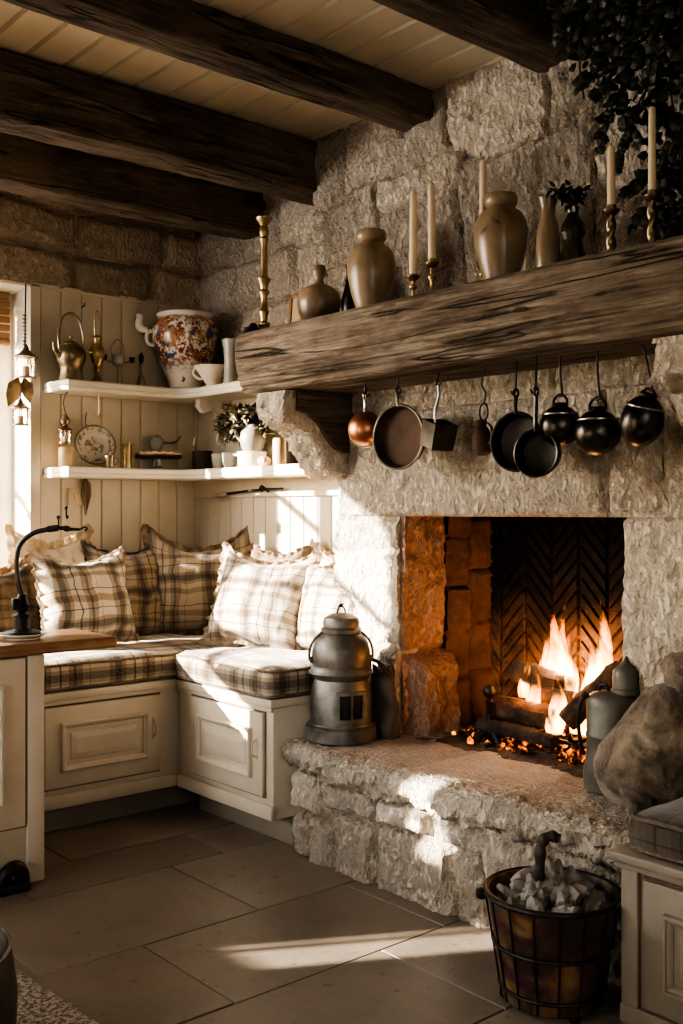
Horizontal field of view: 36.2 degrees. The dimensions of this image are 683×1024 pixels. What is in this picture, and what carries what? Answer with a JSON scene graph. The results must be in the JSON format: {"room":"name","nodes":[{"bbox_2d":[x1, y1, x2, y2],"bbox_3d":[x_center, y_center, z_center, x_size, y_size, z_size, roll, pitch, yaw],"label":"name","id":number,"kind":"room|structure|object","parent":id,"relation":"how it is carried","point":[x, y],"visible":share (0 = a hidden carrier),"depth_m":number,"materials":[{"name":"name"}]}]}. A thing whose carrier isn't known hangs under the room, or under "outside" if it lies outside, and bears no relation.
{"room":"traditional dwelling","nodes":[
{"label":"traditional dwelling","id":0,"kind":"room"},
{"bbox_2d":[0,189,201,308],"bbox_3d":[-2.138,-0.130,3.819,4.050,2.560,0.280,0,0,-41],"label":"wall","id":1,"kind":"structure","parent":0,"point":[16,197],"depth_m":4.59,"materials":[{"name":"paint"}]},
{"bbox_2d":[0,280,28,567],"bbox_3d":[-2.288,-0.297,3.640,2.490,1.315,0.283,0,0,-41],"label":"window","id":2,"kind":"structure","parent":1,"relation":"in","point":[13,439],"depth_m":4.47,"materials":[{"name":"paint"}]},
{"bbox_2d":[0,292,9,345],"bbox_3d":[-1.633,-0.822,4.278,0.565,0.223,0.032,0,0,-41],"label":"blind","id":3,"kind":"object","parent":2,"relation":"attached to","point":[4,336],"visible":1,"depth_m":4.44,"materials":[{"name":"brown wood"}]},
{"bbox_2d":[6,284,38,425],"bbox_3d":[-1.302,-0.643,4.279,0.118,0.584,0.113,0,0,-4],"label":"lantern","id":4,"kind":"object","parent":1,"relation":"hanging from","point":[16,388],"visible":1,"depth_m":4.26,"materials":[{"name":"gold metal"}]},
{"bbox_2d":[27,282,199,552],"bbox_3d":[-0.982,-0.128,4.625,0.845,1.655,0.040,0,0,-41],"label":"wall paneling","id":5,"kind":"structure","parent":1,"relation":"attached to","point":[117,511],"depth_m":4.58,"materials":[{"name":"beige paint"}]},
{"bbox_2d":[0,800,625,1023],"bbox_3d":[-0.271,1.152,2.074,5.479,0.007,5.400,0,0,-41],"label":"floor","id":6,"kind":"structure","parent":0,"point":[183,913],"depth_m":2.83,"materials":[{"name":"stone"}]},
{"bbox_2d":[0,860,30,896],"bbox_3d":[-0.995,1.103,3.165,0.107,0.095,0.060,0,0,-41],"label":"doorstop","id":7,"kind":"object","parent":6,"relation":"on","point":[9,886],"visible":1,"depth_m":3.15,"materials":[{"name":"black"}]},
{"bbox_2d":[0,654,43,882],"bbox_3d":[-1.269,0.797,3.142,0.688,0.706,0.280,0,0,-41],"label":"base cabinet","id":8,"kind":"object","parent":6,"relation":"on","point":[21,677],"visible":0.83,"depth_m":3.23,"materials":[{"name":"beige paint"}]},
{"bbox_2d":[0,629,116,657],"bbox_3d":[-1.191,0.423,3.221,0.950,0.037,0.310,0,0,-41],"label":"countertop","id":9,"kind":"structure","parent":8,"relation":"on","point":[62,640],"depth_m":3.31,"materials":[{"name":"brown wood"}]},
{"bbox_2d":[0,631,46,639],"bbox_3d":[-1.022,0.396,3.347,0.156,0.018,0.156,0,0,-41],"label":"saucer","id":10,"kind":"object","parent":9,"relation":"on","point":[26,637],"visible":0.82,"depth_m":3.30,"materials":[{"name":"beige ceramic"}]},
{"bbox_2d":[3,515,87,635],"bbox_3d":[-0.953,0.202,3.366,0.263,0.382,0.120,0,0,-16],"label":"gooseneck lamp","id":11,"kind":"object","parent":10,"relation":"on","point":[22,619],"visible":1,"depth_m":3.34,"materials":[{"name":"black metal"}]},
{"bbox_2d":[15,968,99,1023],"bbox_3d":[-0.767,1.141,1.931,0.908,0.013,1.208,0,0,-44],"label":"rug","id":12,"kind":"object","parent":6,"relation":"on","point":[36,1004],"visible":0.7,"depth_m":2.40,"materials":[{"name":"fabric"}]},
{"bbox_2d":[0,926,17,1023],"bbox_3d":[-0.880,0.972,2.052,0.470,0.330,0.470,0,0,-41],"label":"pouf","id":13,"kind":"object","parent":12,"relation":"on","point":[8,979],"visible":1,"depth_m":2.06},
{"bbox_2d":[44,677,199,831],"bbox_3d":[-1.090,0.892,4.039,1.728,0.515,0.726,0,0,-41],"label":"window bench","id":14,"kind":"object","parent":6,"relation":"on","point":[111,751],"visible":0.53,"depth_m":3.82,"materials":[{"name":"beige paint"}]},
{"bbox_2d":[44,633,241,692],"bbox_3d":[-1.091,0.574,4.042,1.732,0.122,0.706,0,0,-41],"label":"seat cushion","id":15,"kind":"object","parent":14,"relation":"on","point":[153,657],"visible":0.34,"depth_m":3.85,"materials":[{"name":"beige fabric"}]},
{"bbox_2d":[0,548,41,631],"bbox_3d":[-1.310,0.342,3.966,0.420,0.399,0.174,0,0,-39],"label":"throw pillow","id":16,"kind":"object","parent":15,"relation":"on","point":[8,588],"visible":0.44,"depth_m":4.00,"materials":[{"name":"fabric"}]},
{"bbox_2d":[5,524,93,564],"bbox_3d":[-1.175,0.282,4.272,0.385,0.468,0.132,0,0,-38],"label":"throw pillow","id":17,"kind":"object","parent":15,"relation":"on","point":[69,550],"visible":0.25,"depth_m":4.29,"materials":[{"name":"fabric"}]},
{"bbox_2d":[26,546,140,641],"bbox_3d":[-0.989,0.331,4.056,0.217,0.390,0.453,0,0,40],"label":"throw pillow","id":18,"kind":"object","parent":15,"relation":"on","point":[92,595],"visible":0.81,"depth_m":3.97,"materials":[{"name":"beige fabric"}]},
{"bbox_2d":[80,540,167,635],"bbox_3d":[-0.896,0.325,4.405,0.382,0.424,0.189,0,0,-35],"label":"throw pillow","id":19,"kind":"object","parent":15,"relation":"on","point":[141,571],"visible":0.32,"depth_m":4.37,"materials":[{"name":"fabric"}]},
{"bbox_2d":[141,524,250,634],"bbox_3d":[-0.612,0.294,4.494,0.495,0.490,0.212,0,0,-10],"label":"throw pillow","id":20,"kind":"object","parent":15,"relation":"on","point":[187,577],"visible":0.5,"depth_m":4.43,"materials":[{"name":"brown fabric"}]},
{"bbox_2d":[176,679,310,844],"bbox_3d":[-0.232,0.892,3.924,0.576,0.515,0.605,0,0,-41],"label":"bench","id":21,"kind":"object","parent":6,"relation":"on","point":[231,742],"visible":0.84,"depth_m":3.67,"materials":[{"name":"beige paint"}]},
{"bbox_2d":[175,645,314,698],"bbox_3d":[-0.227,0.573,3.920,0.576,0.123,0.622,0,0,-41],"label":"seat cushion","id":22,"kind":"object","parent":21,"relation":"on","point":[261,672],"visible":0.59,"depth_m":3.68,"materials":[{"name":"fabric"}]},
{"bbox_2d":[198,541,321,649],"bbox_3d":[-0.319,0.331,4.053,0.440,0.429,0.223,0,0,28],"label":"throw pillow","id":23,"kind":"object","parent":22,"relation":"on","point":[257,603],"visible":0.9,"depth_m":4.00,"materials":[{"name":"white fabric"}]},
{"bbox_2d":[245,542,311,561],"bbox_3d":[-0.283,0.337,4.278,0.389,0.420,0.119,0,0,44],"label":"throw pillow","id":24,"kind":"object","parent":22,"relation":"on","point":[256,552],"visible":0.14,"depth_m":4.30,"materials":[{"name":"fabric"}]},
{"bbox_2d":[309,538,335,568],"bbox_3d":[-0.026,0.306,4.057,0.344,0.403,0.078,0,0,44],"label":"throw pillow","id":25,"kind":"object","parent":22,"relation":"on","point":[328,560],"visible":0.06,"depth_m":4.11,"materials":[{"name":"fabric"}]},
{"bbox_2d":[295,563,354,650],"bbox_3d":[-0.035,0.364,3.909,0.354,0.343,0.174,0,0,35],"label":"throw pillow","id":26,"kind":"object","parent":22,"relation":"on","point":[321,597],"visible":0.49,"depth_m":3.89,"materials":[{"name":"fabric"}]},
{"bbox_2d":[256,0,682,986],"bbox_3d":[0.635,-0.130,3.269,1.035,2.560,2.035,0,0,-41],"label":"stone fireplace","id":27,"kind":"object","parent":6,"relation":"on","point":[458,567],"visible":0.55,"depth_m":3.38,"materials":[{"name":"stone"}]},
{"bbox_2d":[306,603,375,745],"bbox_3d":[-0.001,0.540,3.562,0.240,0.462,0.240,0,0,-41],"label":"lantern","id":28,"kind":"object","parent":27,"relation":"on","point":[341,695],"visible":1,"depth_m":3.48,"materials":[{"name":"black metal"}]},
{"bbox_2d":[370,658,400,738],"bbox_3d":[0.136,0.636,3.610,0.098,0.270,0.154,0,0,-41],"label":"bag","id":29,"kind":"object","parent":27,"relation":"on","point":[385,707],"visible":0.75,"depth_m":3.57,"materials":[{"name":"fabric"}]},
{"bbox_2d":[235,235,682,395],"bbox_3d":[0.421,-0.541,3.115,0.336,0.224,2.120,0,0,-41],"label":"mantel beam","id":30,"kind":"structure","parent":27,"relation":"on","point":[613,303],"depth_m":2.95,"materials":[{"name":"brown wood"}]},
{"bbox_2d":[256,216,271,329],"bbox_3d":[-0.285,-0.866,3.847,0.062,0.430,0.062,0,0,-41],"label":"candlestick","id":31,"kind":"object","parent":30,"relation":"on","point":[264,280],"visible":0.85,"depth_m":3.83,"materials":[{"name":"gold metal"}]},
{"bbox_2d":[288,293,302,322],"bbox_3d":[-0.165,-0.734,3.910,0.030,0.165,0.095,0,0,-41],"label":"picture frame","id":32,"kind":"object","parent":30,"relation":"on","point":[293,314],"visible":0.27,"depth_m":3.92,"materials":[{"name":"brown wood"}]},
{"bbox_2d":[297,265,340,319],"bbox_3d":[-0.079,-0.757,3.668,0.156,0.213,0.156,0,0,-41],"label":"bottle","id":33,"kind":"object","parent":30,"relation":"on","point":[317,299],"visible":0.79,"depth_m":3.61,"materials":[{"name":"ceramic"}]},
{"bbox_2d":[341,264,354,310],"bbox_3d":[0.038,-0.753,3.623,0.080,0.205,0.080,0,0,8],"label":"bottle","id":34,"kind":"object","parent":30,"relation":"on","point":[347,303],"visible":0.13,"depth_m":3.59,"materials":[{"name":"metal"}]},
{"bbox_2d":[348,383,377,447],"bbox_3d":[0.070,-0.324,3.482,0.124,0.219,0.070,0,0,24],"label":"hanging pot","id":35,"kind":"object","parent":30,"relation":"hanging from","point":[361,425],"visible":0.96,"depth_m":3.46,"materials":[{"name":"orange metal"}]},
{"bbox_2d":[348,412,376,445],"bbox_3d":[0.068,-0.277,3.477,0.122,0.122,0.061,0,0,24],"label":"bowl","id":36,"kind":"object","parent":35,"relation":"on","point":[361,426],"depth_m":3.46,"materials":[{"name":"orange metal"}]},
{"bbox_2d":[347,228,394,307],"bbox_3d":[0.097,-0.790,3.462,0.160,0.277,0.161,0,0,-41],"label":"jar","id":37,"kind":"object","parent":30,"relation":"on","point":[370,263],"visible":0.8,"depth_m":3.41,"materials":[{"name":"ceramic"}]},
{"bbox_2d":[372,379,424,470],"bbox_3d":[0.189,-0.284,3.385,0.216,0.300,0.050,0,0,42],"label":"pan","id":38,"kind":"object","parent":30,"relation":"hanging from","point":[396,435],"visible":0.93,"depth_m":3.41,"materials":[{"name":"metal"}]},
{"bbox_2d":[406,273,419,295],"bbox_3d":[0.227,-0.705,3.311,0.061,0.108,0.061,0,0,-41],"label":"candlestick","id":39,"kind":"object","parent":30,"relation":"on","point":[412,277],"visible":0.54,"depth_m":3.30,"materials":[{"name":"gold metal"}]},
{"bbox_2d":[409,190,416,274],"bbox_3d":[0.228,-0.885,3.308,0.026,0.275,0.025,-1,2,-41],"label":"taper candle","id":40,"kind":"object","parent":39,"relation":"on","point":[413,195],"visible":1,"depth_m":3.30,"materials":[{"name":"beige wax"}]},
{"bbox_2d":[425,258,438,291],"bbox_3d":[0.281,-0.719,3.248,0.078,0.135,0.078,0,0,-41],"label":"candlestick","id":41,"kind":"object","parent":30,"relation":"on","point":[431,263],"visible":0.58,"depth_m":3.24,"materials":[{"name":"gold metal"}]},
{"bbox_2d":[428,180,435,257],"bbox_3d":[0.280,-0.904,3.249,0.024,0.259,0.024,0,-1,-41],"label":"taper candle","id":42,"kind":"object","parent":41,"relation":"on","point":[431,186],"visible":1,"depth_m":3.24,"materials":[{"name":"beige wax"}]},
{"bbox_2d":[420,373,457,450],"bbox_3d":[0.301,-0.311,3.239,0.084,0.246,0.101,0,0,-26],"label":"ladle","id":43,"kind":"object","parent":30,"relation":"hanging from","point":[436,434],"visible":0.99,"depth_m":3.22,"materials":[{"name":"grey metal"}]},
{"bbox_2d":[420,418,457,450],"bbox_3d":[0.301,-0.239,3.239,0.084,0.103,0.101,0,0,-26],"label":"cup","id":44,"kind":"object","parent":43,"relation":"on","point":[436,434],"depth_m":3.21,"materials":[{"name":"metal"}]},
{"bbox_2d":[472,369,492,455],"bbox_3d":[0.428,-0.300,3.136,0.062,0.261,0.098,0,0,-21],"label":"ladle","id":45,"kind":"object","parent":30,"relation":"hanging from","point":[481,435],"visible":0.94,"depth_m":3.13,"materials":[{"name":"brown metal"}]},
{"bbox_2d":[474,191,527,279],"bbox_3d":[0.463,-0.785,3.036,0.155,0.268,0.155,0,0,-41],"label":"jar","id":46,"kind":"object","parent":30,"relation":"on","point":[501,230],"visible":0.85,"depth_m":2.98,"materials":[{"name":"brown ceramic"}]},
{"bbox_2d":[490,362,539,471],"bbox_3d":[0.510,-0.274,3.015,0.174,0.319,0.056,0,0,41],"label":"pan","id":47,"kind":"object","parent":30,"relation":"hanging from","point":[506,432],"visible":0.7,"depth_m":3.05,"materials":[{"name":"black metal"}]},
{"bbox_2d":[513,355,560,477],"bbox_3d":[0.544,-0.264,2.893,0.136,0.340,0.060,0,0,35],"label":"pan","id":48,"kind":"object","parent":30,"relation":"hanging from","point":[534,456],"visible":1,"depth_m":2.91,"materials":[{"name":"black metal"}]},
{"bbox_2d":[536,195,560,266],"bbox_3d":[0.574,-0.761,2.906,0.068,0.221,0.068,0,0,4],"label":"slim vase","id":49,"kind":"object","parent":30,"relation":"on","point":[548,235],"visible":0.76,"depth_m":2.88,"materials":[{"name":"brown ceramic"}]},
{"bbox_2d":[540,356,579,445],"bbox_3d":[0.604,-0.305,2.887,0.112,0.249,0.112,0,0,-41],"label":"pot","id":50,"kind":"object","parent":30,"relation":"hanging from","point":[559,421],"visible":0.88,"depth_m":2.85,"materials":[{"name":"black metal"}]},
{"bbox_2d":[546,180,592,261],"bbox_3d":[0.625,-0.775,2.852,0.130,0.248,0.083,0,0,-13],"label":"vase","id":51,"kind":"object","parent":30,"relation":"on","point":[573,231],"visible":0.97,"depth_m":2.84,"materials":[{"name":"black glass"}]},
{"bbox_2d":[574,351,620,455],"bbox_3d":[0.684,-0.290,2.793,0.122,0.280,0.122,0,0,-41],"label":"pot","id":52,"kind":"object","parent":30,"relation":"hanging from","point":[597,432],"visible":0.99,"depth_m":2.75,"materials":[{"name":"black metal"}]},
{"bbox_2d":[603,204,619,250],"bbox_3d":[0.709,-0.729,2.749,0.045,0.155,0.045,0,0,-41],"label":"candlestick","id":53,"kind":"object","parent":30,"relation":"on","point":[611,210],"visible":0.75,"depth_m":2.74,"materials":[{"name":"gold metal"}]},
{"bbox_2d":[607,142,614,204],"bbox_3d":[0.709,-0.884,2.749,0.021,0.179,0.021,0,0,-41],"label":"taper candle","id":54,"kind":"object","parent":53,"relation":"on","point":[611,149],"visible":0.98,"depth_m":2.74,"materials":[{"name":"beige wax"}]},
{"bbox_2d":[620,345,665,446],"bbox_3d":[0.773,-0.299,2.688,0.110,0.263,0.114,0,0,-19],"label":"pot","id":55,"kind":"object","parent":30,"relation":"hanging from","point":[642,420],"visible":1,"depth_m":2.65,"materials":[{"name":"black metal"}]},
{"bbox_2d":[643,189,660,242],"bbox_3d":[0.789,-0.734,2.655,0.044,0.165,0.044,0,0,-41],"label":"candlestick","id":56,"kind":"object","parent":30,"relation":"on","point":[652,196],"visible":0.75,"depth_m":2.65,"materials":[{"name":"gold metal"}]},
{"bbox_2d":[648,103,655,189],"bbox_3d":[0.789,-0.922,2.655,0.020,0.235,0.020,0,0,-41],"label":"taper candle","id":57,"kind":"object","parent":56,"relation":"on","point":[652,110],"visible":0.98,"depth_m":2.65,"materials":[{"name":"beige wax"}]},
{"bbox_3d":[0.429,-0.711,3.168,0.092,0.120,0.092,0,0,-41],"label":"candlestick","id":58,"kind":"object","parent":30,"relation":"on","visible":0},
{"bbox_2d":[479,157,486,214],"bbox_3d":[0.429,-0.918,3.167,0.024,0.317,0.023,0,0,-41],"label":"taper candle","id":59,"kind":"object","parent":58,"relation":"on","point":[483,171],"visible":0.55,"depth_m":3.16,"materials":[{"name":"beige wax"}]},
{"bbox_2d":[415,696,586,777],"bbox_3d":[0.677,0.717,3.400,0.410,0.126,0.860,0,0,-41],"label":"bed","id":60,"kind":"object","parent":27,"relation":"on","point":[537,755],"depth_m":3.34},
{"bbox_2d":[475,717,558,747],"bbox_3d":[0.565,0.714,3.396,0.055,0.050,0.321,0,0,-41],"label":"log","id":61,"kind":"object","parent":60,"relation":"on","point":[506,729],"visible":0.99,"depth_m":3.37,"materials":[{"name":"brown wood"}]},
{"bbox_2d":[452,725,586,765],"bbox_3d":[0.667,0.725,3.420,0.322,0.114,0.735,0,0,-41],"label":"embers","id":62,"kind":"object","parent":60,"relation":"on","point":[575,752],"visible":0.3,"depth_m":3.35},
{"bbox_2d":[557,705,586,730],"bbox_3d":[0.785,0.657,3.295,0.084,0.076,0.322,0,0,-41],"label":"flame","id":63,"kind":"object","parent":62,"relation":"on","point":[560,721],"visible":0.11,"depth_m":3.35,"materials":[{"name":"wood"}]},
{"bbox_2d":[532,687,576,706],"bbox_3d":[0.719,0.605,3.396,0.065,0.067,0.244,0,0,-32],"label":"log","id":64,"kind":"object","parent":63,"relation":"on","point":[555,696],"visible":0.59,"depth_m":3.40,"materials":[{"name":"orange"}]},
{"bbox_2d":[559,660,619,730],"bbox_3d":[0.791,0.572,3.266,0.223,0.221,0.081,0,0,7],"label":"log","id":65,"kind":"object","parent":63,"relation":"on","point":[567,714],"visible":0.54,"depth_m":3.25,"materials":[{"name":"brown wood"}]},
{"bbox_2d":[492,695,560,730],"bbox_3d":[0.603,0.661,3.449,0.255,0.092,0.087,0,0,42],"label":"log","id":66,"kind":"object","parent":60,"relation":"on","point":[528,713],"visible":0.98,"depth_m":3.41,"materials":[{"name":"brown wood"}]},
{"bbox_2d":[523,689,539,702],"bbox_3d":[0.802,0.651,3.422,0.103,0.099,0.451,0,0,-44],"label":"flame","id":67,"kind":"object","parent":60,"relation":"on","point":[528,696],"visible":0.02,"depth_m":3.55,"materials":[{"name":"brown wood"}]},
{"bbox_2d":[509,659,580,691],"bbox_3d":[0.676,0.555,3.479,0.240,0.112,0.082,0,0,35],"label":"log","id":68,"kind":"object","parent":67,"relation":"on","point":[522,672],"visible":0.87,"depth_m":3.46,"materials":[{"name":"brown wood"}]},
{"bbox_2d":[474,685,531,743],"bbox_3d":[0.585,0.679,3.558,0.288,0.208,0.120,0,0,-41],"label":"andiron","id":69,"kind":"object","parent":27,"relation":"on","point":[489,691],"visible":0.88,"depth_m":3.47,"materials":[{"name":"black metal"}]},
{"bbox_2d":[576,656,639,794],"bbox_3d":[0.753,0.586,2.905,0.160,0.373,0.160,0,0,-41],"label":"canister","id":70,"kind":"object","parent":27,"relation":"on","point":[604,708],"visible":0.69,"depth_m":2.87,"materials":[{"name":"black metal"}]},
{"bbox_2d":[593,651,682,816],"bbox_3d":[0.795,0.559,2.703,0.267,0.416,0.285,0,0,-17],"label":"sack","id":71,"kind":"object","parent":27,"relation":"on","point":[638,764],"visible":0.94,"depth_m":2.62,"materials":[{"name":"beige fabric"}]},
{"bbox_2d":[476,866,620,1023],"bbox_3d":[0.496,1.017,2.462,0.326,0.266,0.326,0,0,-41],"label":"bucket","id":72,"kind":"object","parent":6,"relation":"on","point":[550,965],"visible":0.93,"depth_m":2.35,"materials":[{"name":"brown wood"}]},
{"bbox_2d":[520,873,555,909],"bbox_3d":[0.453,0.885,2.433,0.076,0.084,0.077,0,0,-28],"label":"lump","id":73,"kind":"object","parent":72,"relation":"in","point":[540,890],"visible":0.8,"depth_m":2.41,"materials":[{"name":"stone"}]},
{"bbox_2d":[531,830,560,881],"bbox_3d":[0.473,0.844,2.434,0.074,0.207,0.034,0,0,-3],"label":"stick","id":74,"kind":"object","parent":73,"relation":"on","point":[538,873],"visible":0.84,"depth_m":2.42,"materials":[{"name":"brown wood"}]},
{"bbox_2d":[545,855,565,884],"bbox_3d":[0.497,0.850,2.461,0.067,0.071,0.097,1,1,2],"label":"lump","id":75,"kind":"object","parent":72,"relation":"in","point":[554,870],"visible":0.6,"depth_m":2.44,"materials":[{"name":"stone"}]},
{"label":"lump","id":76,"kind":"object","parent":72,"relation":"in","visible":0},
{"bbox_2d":[509,864,534,893],"bbox_3d":[0.450,0.884,2.491,0.108,0.088,0.075,0,0,1],"label":"lump","id":77,"kind":"object","parent":76,"relation":"on","point":[518,880],"visible":0.3,"depth_m":2.47,"materials":[{"name":"stone"}]},
{"bbox_3d":[0.487,0.952,2.391,0.072,0.083,0.100,5,29,-5],"label":"lump","id":78,"kind":"object","parent":72,"relation":"in","visible":0},
{"bbox_2d":[548,877,586,907],"bbox_3d":[0.519,0.899,2.417,0.083,0.105,0.107,0,0,-9],"label":"lump","id":79,"kind":"object","parent":78,"relation":"on","point":[564,892],"visible":0.73,"depth_m":2.39,"materials":[{"name":"stone"}]},
{"bbox_2d":[607,842,682,1023],"bbox_3d":[1.224,0.956,2.075,0.575,0.388,1.256,0,0,-41],"label":"base cabinet","id":80,"kind":"object","parent":6,"relation":"on","point":[651,886],"visible":0.98,"depth_m":2.30,"materials":[{"name":"beige paint"}]},
{"bbox_2d":[629,797,682,864],"bbox_3d":[1.204,0.706,2.090,0.545,0.113,1.128,0,0,-41],"label":"seat cushion","id":81,"kind":"object","parent":80,"relation":"on","point":[657,830],"visible":1,"depth_m":2.30,"materials":[{"name":"fabric"}]},
{"bbox_2d":[0,0,627,140],"bbox_3d":[-0.423,-1.450,2.010,4.000,0.080,5.500,0,0,-41],"label":"ceiling","id":82,"kind":"structure","parent":0,"point":[369,32],"depth_m":3.22,"materials":[{"name":"paint"}]},
{"bbox_2d":[0,132,266,239],"bbox_3d":[-1.740,-1.295,3.401,3.610,0.226,0.166,0,0,-41],"label":"ceiling beam","id":83,"kind":"structure","parent":82,"relation":"attached to","point":[30,168],"depth_m":4.09,"materials":[{"name":"brown wood"}]},
{"bbox_2d":[0,49,317,205],"bbox_3d":[-1.371,-1.298,2.962,3.600,0.220,0.168,0,0,-41],"label":"ceiling beam","id":84,"kind":"structure","parent":82,"relation":"attached to","point":[40,101],"depth_m":3.50,"materials":[{"name":"brown wood"}]},
{"bbox_2d":[3,0,433,132],"bbox_3d":[-1.023,-1.350,2.449,3.460,0.116,0.168,0,0,-41],"label":"ceiling beam","id":85,"kind":"structure","parent":82,"relation":"attached to","point":[189,31],"depth_m":3.04,"materials":[{"name":"brown wood"}]},
{"bbox_2d":[372,0,581,72],"bbox_3d":[-0.639,-1.362,2.001,3.460,0.091,0.186,0,0,-41],"label":"ceiling beam","id":86,"kind":"structure","parent":82,"relation":"attached to","point":[513,30],"depth_m":2.87,"materials":[{"name":"brown wood"}]},
{"bbox_2d":[523,0,682,238],"bbox_3d":[0.855,-1.072,2.576,0.387,0.826,0.866,0,0,-41],"label":"trailing ivy","id":87,"kind":"object","parent":82,"relation":"hanging from","point":[653,14],"visible":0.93,"depth_m":2.67,"materials":[{"name":"green plant"}]},
{"bbox_3d":[1.003,-0.130,3.166,0.230,2.560,5.200,0,0,-41],"label":"wall","id":88,"kind":"structure","parent":0,"visible":0},
{"bbox_2d":[43,379,256,404],"bbox_3d":[-0.611,-0.519,4.237,0.783,0.042,1.048,0,0,-41],"label":"corner shelf","id":89,"kind":"object","parent":88,"relation":"attached to","point":[229,391],"visible":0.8,"depth_m":4.43,"materials":[{"name":"paint"}]},
{"bbox_2d":[58,392,72,443],"bbox_3d":[-1.142,-0.390,4.324,0.063,0.217,0.063,0,0,-41],"label":"lantern","id":90,"kind":"object","parent":89,"relation":"hanging from","point":[65,420],"visible":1,"depth_m":4.31,"materials":[{"name":"gold metal"}]},
{"bbox_2d":[52,312,85,379],"bbox_3d":[-1.133,-0.686,4.349,0.139,0.291,0.124,0,0,-17],"label":"kettle","id":91,"kind":"object","parent":89,"relation":"on","point":[70,357],"visible":0.9,"depth_m":4.31,"materials":[{"name":"metal"}]},
{"bbox_2d":[84,310,104,381],"bbox_3d":[-1.039,-0.695,4.386,0.097,0.308,0.064,0,0,-41],"label":"oil lamp","id":92,"kind":"object","parent":89,"relation":"on","point":[97,351],"visible":0.92,"depth_m":4.38,"materials":[{"name":"metal"}]},
{"bbox_2d":[135,309,218,387],"bbox_3d":[-0.707,-0.712,4.644,0.327,0.343,0.294,0,0,-41],"label":"jar","id":93,"kind":"object","parent":89,"relation":"on","point":[183,339],"visible":0.87,"depth_m":4.55,"materials":[{"name":"ceramic"}]},
{"bbox_2d":[192,364,223,385],"bbox_3d":[-0.552,-0.585,4.520,0.172,0.087,0.172,0,0,-41],"label":"cup","id":94,"kind":"object","parent":89,"relation":"on","point":[211,374],"visible":0.76,"depth_m":4.47,"materials":[{"name":"ceramic"}]},
{"bbox_2d":[222,338,237,382],"bbox_3d":[-0.466,-0.636,4.442,0.086,0.190,0.086,0,0,-41],"label":"vase","id":95,"kind":"object","parent":89,"relation":"on","point":[230,371],"visible":0.55,"depth_m":4.41,"materials":[{"name":"grey ceramic"}]},
{"bbox_2d":[43,464,307,480],"bbox_3d":[-0.598,-0.164,4.222,0.783,0.043,1.088,0,0,-41],"label":"corner shelf","id":96,"kind":"object","parent":88,"relation":"attached to","point":[284,470],"visible":0.91,"depth_m":4.35,"materials":[{"name":"paint"}]},
{"bbox_2d":[58,447,72,466],"bbox_3d":[-1.141,-0.227,4.331,0.060,0.082,0.060,0,0,-41],"label":"jar candle","id":97,"kind":"object","parent":96,"relation":"on","point":[65,454],"visible":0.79,"depth_m":4.31,"materials":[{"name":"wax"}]},
{"bbox_2d":[74,413,115,464],"bbox_3d":[-1.062,-0.324,4.429,0.159,0.252,0.148,0,0,28],"label":"patterned plate","id":98,"kind":"object","parent":96,"relation":"on","point":[92,443],"visible":0.98,"depth_m":4.43,"materials":[{"name":"beige ceramic"}]},
{"bbox_2d":[134,454,181,468],"bbox_3d":[-0.805,-0.217,4.599,0.208,0.062,0.208,0,0,-41],"label":"cake stand","id":99,"kind":"object","parent":96,"relation":"on","point":[158,457],"visible":0.91,"depth_m":4.54,"materials":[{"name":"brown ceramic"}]},
{"bbox_2d":[192,436,212,468],"bbox_3d":[-0.617,-0.262,4.642,0.092,0.151,0.092,0,0,-41],"label":"copper canister","id":100,"kind":"object","parent":96,"relation":"on","point":[200,459],"visible":0.78,"depth_m":4.61,"materials":[{"name":"gold metal"}]},
{"bbox_2d":[211,401,273,450],"bbox_3d":[-0.435,-0.330,4.427,0.198,0.289,0.395,0,0,-41],"label":"dried plant","id":101,"kind":"object","parent":96,"relation":"on","point":[236,417],"visible":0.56,"depth_m":4.38,"materials":[{"name":"green plant"}]},
{"bbox_2d":[232,451,266,466],"bbox_3d":[-0.376,-0.218,4.364,0.128,0.064,0.144,0,0,-21],"label":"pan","id":102,"kind":"object","parent":96,"relation":"on","point":[245,458],"visible":0.77,"depth_m":4.30,"materials":[{"name":"beige ceramic"}]},
{"bbox_2d":[234,424,265,450],"bbox_3d":[-0.379,-0.283,4.364,0.108,0.170,0.136,0,0,-41],"label":"teapot","id":103,"kind":"object","parent":102,"relation":"in","point":[251,439],"visible":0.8,"depth_m":4.31,"materials":[{"name":"grey ceramic"}]},
{"bbox_2d":[273,438,285,464],"bbox_3d":[-0.252,-0.242,4.231,0.054,0.112,0.054,0,0,-41],"label":"pillar candle","id":104,"kind":"object","parent":96,"relation":"on","point":[279,444],"visible":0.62,"depth_m":4.21,"materials":[{"name":"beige wax"}]},
{"bbox_2d":[195,399,224,449],"bbox_3d":[-0.587,-0.389,4.677,0.138,0.218,0.034,0,0,-41],"label":"shelf bracket","id":105,"kind":"object","parent":88,"relation":"attached to","point":[203,406],"visible":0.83,"depth_m":4.67,"materials":[{"name":"paint"}]},
{"bbox_2d":[199,193,316,386],"bbox_3d":[-0.262,-0.955,4.420,0.044,0.910,1.250,0,0,-41],"label":"wall","id":106,"kind":"structure","parent":88,"relation":"attached to","point":[231,267],"depth_m":4.54,"materials":[{"name":"stone"}]},
{"bbox_2d":[196,397,337,555],"bbox_3d":[-0.276,0.095,4.427,0.030,1.210,1.220,0,0,-41],"label":"wall paneling","id":107,"kind":"structure","parent":88,"relation":"attached to","point":[283,521],"depth_m":4.47,"materials":[{"name":"beige paint"}]},
{"label":"lump","id":108,"kind":"object","parent":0,"visible":0},
{"bbox_2d":[565,865,595,901],"bbox_3d":[0.550,0.882,2.458,0.084,0.103,0.078,0,0,22],"label":"lump","id":109,"kind":"object","parent":108,"relation":"on","point":[572,875],"visible":0.34,"depth_m":2.45,"materials":[{"name":"stone"}]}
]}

